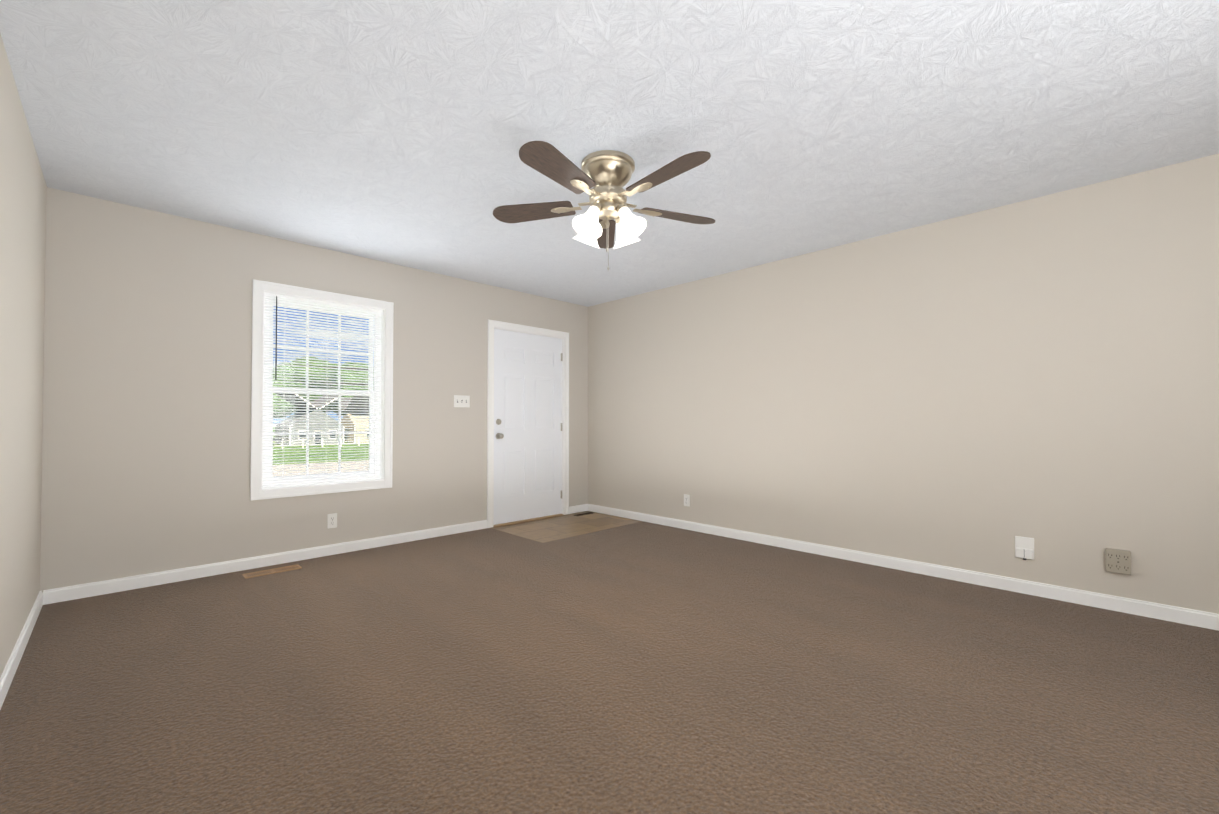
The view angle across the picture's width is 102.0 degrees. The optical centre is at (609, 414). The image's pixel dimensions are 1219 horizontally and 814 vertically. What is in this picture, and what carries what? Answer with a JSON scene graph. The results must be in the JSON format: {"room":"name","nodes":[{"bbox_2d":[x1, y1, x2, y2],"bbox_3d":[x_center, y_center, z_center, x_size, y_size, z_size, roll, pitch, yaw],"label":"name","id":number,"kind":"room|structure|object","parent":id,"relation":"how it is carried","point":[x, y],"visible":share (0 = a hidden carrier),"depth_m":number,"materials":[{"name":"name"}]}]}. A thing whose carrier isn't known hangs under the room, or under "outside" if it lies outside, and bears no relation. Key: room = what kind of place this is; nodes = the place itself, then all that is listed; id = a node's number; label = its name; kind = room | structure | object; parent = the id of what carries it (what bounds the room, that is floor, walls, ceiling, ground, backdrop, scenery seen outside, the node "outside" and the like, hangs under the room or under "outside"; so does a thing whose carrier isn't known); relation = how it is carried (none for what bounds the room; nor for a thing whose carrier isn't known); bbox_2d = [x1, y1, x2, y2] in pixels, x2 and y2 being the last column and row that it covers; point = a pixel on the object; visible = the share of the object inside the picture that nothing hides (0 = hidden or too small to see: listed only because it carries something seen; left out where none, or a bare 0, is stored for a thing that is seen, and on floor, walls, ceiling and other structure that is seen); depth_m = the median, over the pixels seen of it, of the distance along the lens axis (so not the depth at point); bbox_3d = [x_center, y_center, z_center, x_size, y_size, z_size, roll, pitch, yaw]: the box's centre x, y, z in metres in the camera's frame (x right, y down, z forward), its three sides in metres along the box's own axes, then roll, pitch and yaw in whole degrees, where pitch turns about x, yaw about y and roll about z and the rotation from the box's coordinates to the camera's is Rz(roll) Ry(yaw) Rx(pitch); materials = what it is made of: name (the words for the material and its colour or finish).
{"room":"empty living room","nodes":[
{"label":"empty living room","id":0,"kind":"room"},
{"bbox_2d":[0,33,46,676],"bbox_3d":[-1.073,-0.147,0.545,0.140,2.440,6.460,1,-1,-45],"label":"wall","id":1,"kind":"structure","parent":0,"point":[23,193],"depth_m":2.17,"materials":[{"name":"beige paint"}]},
{"bbox_2d":[0,591,42,709],"bbox_3d":[-1.068,1.033,0.631,0.013,0.082,6.320,1,-1,-45],"label":"baseboard","id":2,"kind":"structure","parent":1,"relation":"attached to","point":[9,672],"depth_m":2.18,"materials":[{"name":"white wood"}]},
{"bbox_2d":[40,187,587,591],"bbox_3d":[-1.830,-0.090,4.449,4.580,2.440,0.140,1,-1,-45],"label":"wall","id":3,"kind":"structure","parent":0,"point":[146,451],"depth_m":3.39,"materials":[{"name":"beige paint"}]},
{"bbox_2d":[43,520,487,604],"bbox_3d":[-2.253,1.081,3.902,2.927,0.082,0.013,1,-1,-45],"label":"baseboard","id":4,"kind":"structure","parent":3,"relation":"attached to","point":[62,594],"depth_m":3.50,"materials":[{"name":"white wood"}]},
{"bbox_2d":[250,279,393,500],"bbox_3d":[-2.286,-0.172,3.980,1.002,1.602,0.161,1,-1,-45],"label":"window","id":5,"kind":"structure","parent":3,"relation":"in","point":[349,474],"depth_m":3.92,"materials":[{"name":"white plastic"}]},
{"bbox_2d":[262,292,382,486],"bbox_3d":[-2.262,-0.177,3.956,0.848,1.445,0.037,1,-1,-45],"label":"window blinds","id":6,"kind":"object","parent":5,"relation":"attached to","point":[272,295],"visible":0.92,"depth_m":3.93,"materials":[{"name":"white plastic"}]},
{"bbox_2d":[327,513,336,528],"bbox_3d":[-2.215,0.852,3.947,0.070,0.115,0.008,1,-1,-45],"label":"electrical outlet","id":7,"kind":"object","parent":3,"relation":"attached to","point":[331,520],"visible":1,"depth_m":3.94,"materials":[{"name":"white plastic"}]},
{"bbox_2d":[454,395,469,406],"bbox_3d":[-1.416,-0.123,4.750,0.164,0.115,0.019,1,-1,-45],"label":"switch plate","id":8,"kind":"object","parent":3,"relation":"attached to","point":[461,400],"visible":1,"depth_m":4.75,"materials":[{"name":"white plastic"}]},
{"bbox_2d":[493,329,562,526],"bbox_3d":[-0.878,0.140,5.350,0.913,2.018,0.181,1,-1,-45],"label":"door","id":9,"kind":"structure","parent":3,"relation":"in","point":[527,427],"depth_m":5.32,"materials":[{"name":"white wood"}]},
{"bbox_2d":[487,319,568,527],"bbox_3d":[-0.894,0.100,5.363,1.052,2.086,0.161,1,-1,-45],"label":"door frame","id":10,"kind":"structure","parent":3,"relation":"attached to","point":[492,324],"depth_m":5.21,"materials":[{"name":"white wood"}]},
{"bbox_2d":[569,504,587,513],"bbox_3d":[-0.370,1.108,5.777,0.307,0.082,0.013,1,-1,-45],"label":"baseboard","id":11,"kind":"structure","parent":3,"relation":"attached to","point":[578,508],"depth_m":5.78,"materials":[{"name":"white wood"}]},
{"bbox_2d":[491,511,641,542],"bbox_3d":[-0.421,1.191,5.213,1.480,0.099,1.020,1,-1,-45],"label":"floor","id":12,"kind":"structure","parent":0,"point":[554,528],"depth_m":5.03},
{"bbox_2d":[0,521,1218,813],"bbox_3d":[0.450,1.146,2.142,4.580,0.100,6.600,1,-1,-45],"label":"floor carpet","id":13,"kind":"object","parent":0,"point":[642,667],"visible":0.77,"depth_m":1.94,"materials":[{"name":"brown carpet"}]},
{"bbox_2d":[242,564,301,578],"bbox_3d":[-2.386,1.114,3.502,0.335,0.006,0.115,1,-1,-45],"label":"air vent","id":14,"kind":"object","parent":13,"relation":"on","point":[270,571],"visible":1,"depth_m":3.49,"materials":[{"name":"brown metal"}]},
{"bbox_2d":[0,0,1218,306],"bbox_3d":[0.450,-1.394,2.180,4.580,0.100,6.600,1,-1,-45],"label":"ceiling","id":15,"kind":"structure","parent":0,"point":[400,132],"depth_m":2.21,"materials":[{"name":"white paint"}]},
{"bbox_2d":[493,141,714,269],"bbox_3d":[0.012,-1.055,2.598,1.268,0.566,1.240,1,-1,-45],"label":"fan","id":16,"kind":"object","parent":15,"relation":"hanging from","point":[606,175],"visible":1,"depth_m":2.55,"materials":[{"name":"walnut"},{"name":"brass"},{"name":"frosted glass"}]},
{"bbox_2d":[588,154,1218,613],"bbox_3d":[2.072,-0.102,3.678,0.140,2.440,6.460,1,-1,-45],"label":"wall","id":17,"kind":"structure","parent":0,"point":[978,390],"depth_m":3.29,"materials":[{"name":"beige paint"}]},
{"bbox_2d":[684,494,689,506],"bbox_3d":[0.761,0.851,4.875,0.008,0.115,0.070,1,-1,-45],"label":"electrical outlet","id":18,"kind":"object","parent":17,"relation":"attached to","point":[686,500],"visible":1,"depth_m":4.87,"materials":[{"name":"white plastic"}]},
{"bbox_2d":[588,504,1218,630],"bbox_3d":[1.969,1.077,3.657,0.013,0.082,6.320,1,-1,-45],"label":"baseboard","id":19,"kind":"structure","parent":17,"relation":"attached to","point":[1197,618],"depth_m":3.27,"materials":[{"name":"white wood"}]},
{"bbox_2d":[1015,536,1033,559],"bbox_3d":[2.564,0.831,3.054,0.024,0.140,0.092,1,-1,-45],"label":"outlet box","id":20,"kind":"object","parent":17,"relation":"attached to","point":[1024,548],"visible":1,"depth_m":3.05,"materials":[{"name":"white plastic"}]},
{"bbox_2d":[1105,548,1130,574],"bbox_3d":[2.848,0.824,2.766,0.031,0.132,0.100,1,-1,-45],"label":"electrical outlet","id":21,"kind":"object","parent":17,"relation":"attached to","point":[1118,561],"visible":1,"depth_m":2.75,"materials":[{"name":"beige plastic"}]},
{"label":"outside","id":22,"kind":"structure","parent":0,"visible":0},
{"bbox_2d":[273,427,368,464],"bbox_3d":[-125.356,6.316,160.717,350.000,0.500,394.740,1,-1,-45],"label":"lawn","id":23,"kind":"structure","parent":22,"point":[356,448],"depth_m":57.12,"materials":[{"name":"green plant"}]},
{"bbox_2d":[273,377,296,417],"bbox_3d":[-64.470,-1.461,94.304,9.308,13.103,10.523,1,-1,-45],"label":"tree","id":24,"kind":"object","parent":23,"relation":"on","point":[281,403],"depth_m":91.67,"materials":[{"name":"green plant"}]},
{"bbox_2d":[273,357,343,411],"bbox_3d":[-60.860,-3.105,98.928,14.051,16.527,15.889,1,-1,-45],"label":"tree","id":25,"kind":"object","parent":23,"relation":"on","point":[310,378],"depth_m":94.47,"materials":[{"name":"green plant"}]},
{"bbox_2d":[275,393,343,444],"bbox_3d":[-49.030,0.497,80.650,8.430,8.735,10.730,1,-1,-45],"label":"house","id":26,"kind":"structure","parent":23,"relation":"on","point":[309,422],"depth_m":77.58,"materials":[{"name":"grey"}]},
{"bbox_2d":[272,460,368,476],"bbox_3d":[-9.507,4.351,44.467,350.000,0.030,23.000,1,-1,-45],"label":"street","id":27,"kind":"structure","parent":23,"relation":"on","point":[327,466],"depth_m":38.63,"materials":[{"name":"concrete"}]},
{"bbox_2d":[275,438,368,447],"bbox_3d":[-40.958,4.040,68.897,80.080,1.360,0.160,1,-1,-45],"label":"fence","id":28,"kind":"object","parent":23,"relation":"on","point":[319,444],"depth_m":69.06,"materials":[{"name":"white wood"}]},
{"bbox_2d":[285,364,373,384],"bbox_3d":[-30.018,-0.895,43.877,50.200,10.497,0.640,1,-1,-45],"label":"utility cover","id":29,"kind":"object","parent":23,"relation":"on","point":[335,367],"depth_m":47.81,"materials":[{"name":"grey"}]},
{"bbox_2d":[329,363,373,414],"bbox_3d":[-56.670,-3.085,109.586,16.150,16.799,15.421,1,-1,-45],"label":"tree","id":30,"kind":"object","parent":23,"relation":"on","point":[353,381],"depth_m":104.42,"materials":[{"name":"green plant"}]},
{"bbox_2d":[337,396,368,442],"bbox_3d":[-42.657,0.986,91.250,11.700,8.067,9.813,1,-1,-45],"label":"house","id":31,"kind":"structure","parent":23,"relation":"on","point":[355,419],"depth_m":86.36,"materials":[{"name":"beige"}]}
]}

